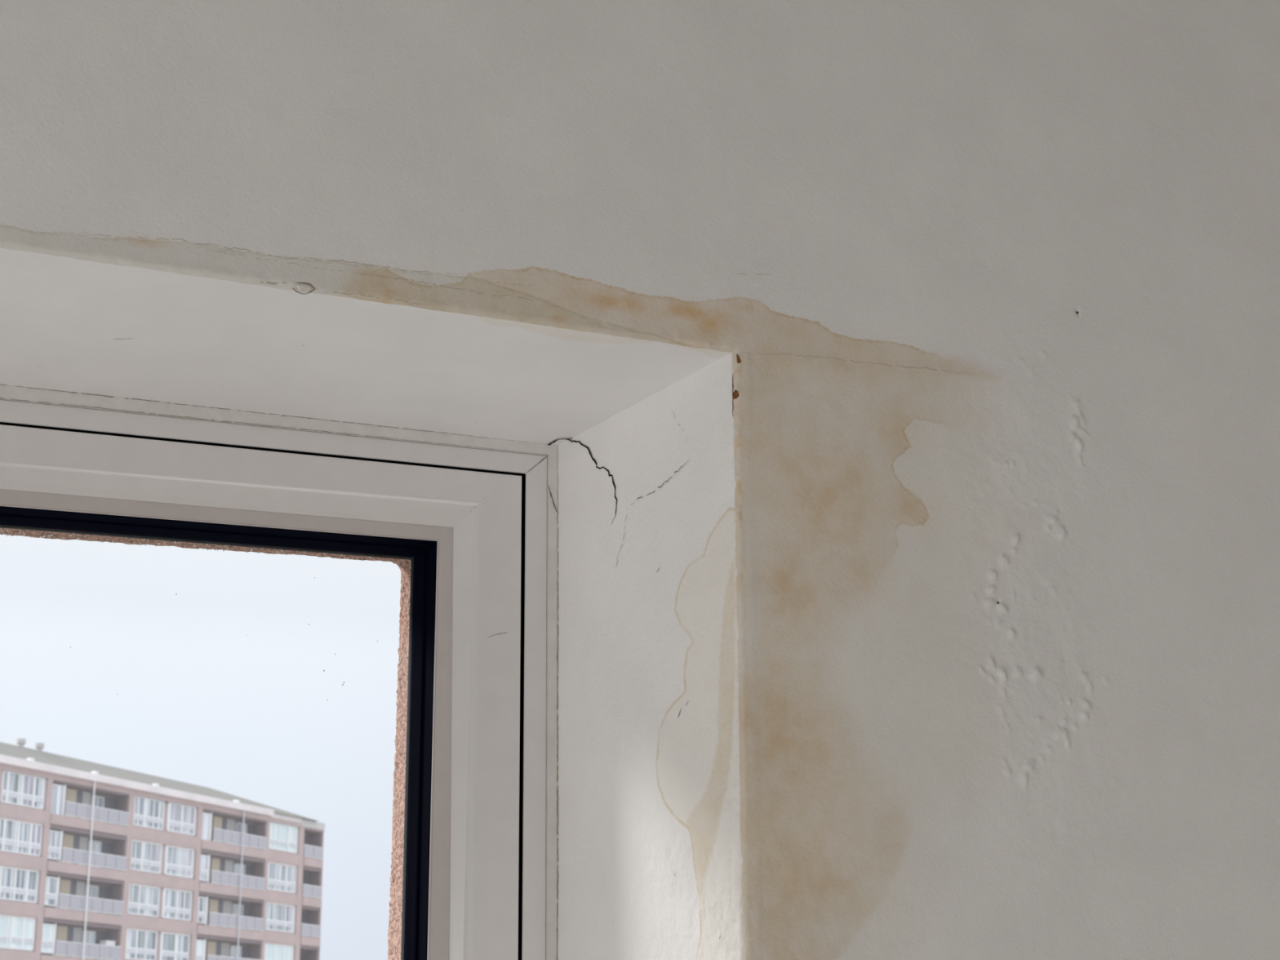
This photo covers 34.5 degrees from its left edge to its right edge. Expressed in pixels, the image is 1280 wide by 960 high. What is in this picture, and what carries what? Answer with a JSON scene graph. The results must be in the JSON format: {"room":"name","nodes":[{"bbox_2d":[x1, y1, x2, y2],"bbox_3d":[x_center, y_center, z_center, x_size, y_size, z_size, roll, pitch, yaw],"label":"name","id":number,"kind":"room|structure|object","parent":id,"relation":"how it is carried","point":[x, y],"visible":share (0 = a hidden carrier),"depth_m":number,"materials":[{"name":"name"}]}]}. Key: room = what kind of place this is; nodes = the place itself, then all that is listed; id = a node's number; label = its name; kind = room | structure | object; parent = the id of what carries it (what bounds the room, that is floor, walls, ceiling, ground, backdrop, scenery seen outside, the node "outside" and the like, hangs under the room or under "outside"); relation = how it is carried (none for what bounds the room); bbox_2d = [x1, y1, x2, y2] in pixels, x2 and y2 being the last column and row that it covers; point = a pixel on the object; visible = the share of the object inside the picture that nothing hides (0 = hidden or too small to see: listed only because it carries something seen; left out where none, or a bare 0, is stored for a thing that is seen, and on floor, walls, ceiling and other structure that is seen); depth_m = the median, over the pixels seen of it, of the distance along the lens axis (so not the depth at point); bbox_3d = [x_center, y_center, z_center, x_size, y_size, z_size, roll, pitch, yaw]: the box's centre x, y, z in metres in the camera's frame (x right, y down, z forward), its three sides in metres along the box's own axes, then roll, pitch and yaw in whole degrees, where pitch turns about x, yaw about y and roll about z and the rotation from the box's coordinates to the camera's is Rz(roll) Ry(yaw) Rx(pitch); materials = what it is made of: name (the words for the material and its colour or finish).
{"room":"apartment room","nodes":[
{"label":"apartment room","id":0,"kind":"room"},
{"bbox_2d":[0,0,1279,959],"bbox_3d":[-0.337,0.641,1.579,5.000,3.000,0.510,6,-18,-21],"label":"wall","id":1,"kind":"structure","parent":0,"point":[904,375],"depth_m":1.77,"materials":[{"name":"paint"}]},
{"bbox_2d":[0,384,558,959],"bbox_3d":[-0.672,0.494,1.617,1.375,1.330,0.082,6,-18,-21],"label":"window","id":2,"kind":"structure","parent":1,"relation":"in","point":[475,519],"depth_m":1.87,"materials":[{"name":"white plastic"}]},
{"bbox_2d":[732,390,739,399],"bbox_3d":[0.081,-0.073,1.741,0.006,0.008,0.001,-10,-19,27],"label":"chip","id":3,"kind":"object","parent":1,"relation":"attached to","point":[735,393],"depth_m":1.74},
{"bbox_2d":[736,354,741,363],"bbox_3d":[0.084,-0.103,1.750,0.004,0.008,0.001,6,-18,-20],"label":"chip","id":4,"kind":"object","parent":1,"relation":"attached to","point":[738,356],"depth_m":1.75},
{"label":"outside","id":5,"kind":"structure","parent":0,"visible":0},
{"bbox_3d":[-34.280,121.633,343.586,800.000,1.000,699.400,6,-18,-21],"label":"ground","id":6,"kind":"structure","parent":5,"visible":0},
{"bbox_2d":[0,738,324,959],"bbox_3d":[-36.712,35.489,127.803,12.420,37.616,41.664,-9,-19,24],"label":"apartment building","id":7,"kind":"structure","parent":6,"relation":"on","point":[154,857],"depth_m":129.79,"materials":[{"name":"brick"}]},
{"bbox_2d":[16,738,26,747],"bbox_3d":[-38.799,16.653,129.018,0.593,0.820,0.593,-9,-19,24],"label":"roof vent","id":8,"kind":"object","parent":7,"relation":"attached to","point":[21,742],"depth_m":128.88,"materials":[{"name":"grey metal"}]},
{"bbox_2d":[35,742,44,751],"bbox_3d":[-38.067,17.106,130.461,0.593,0.820,0.593,-9,-19,24],"label":"roof vent","id":9,"kind":"object","parent":7,"relation":"attached to","point":[39,746],"depth_m":130.33,"materials":[{"name":"grey metal"}]},
{"bbox_2d":[98,940,115,959],"bbox_3d":[-32.600,28.810,125.962,0.570,1.200,0.880,-9,-19,24],"label":"storage cabinet","id":10,"kind":"object","parent":7,"relation":"on","point":[102,942],"visible":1,"depth_m":125.80,"materials":[{"name":"white"}]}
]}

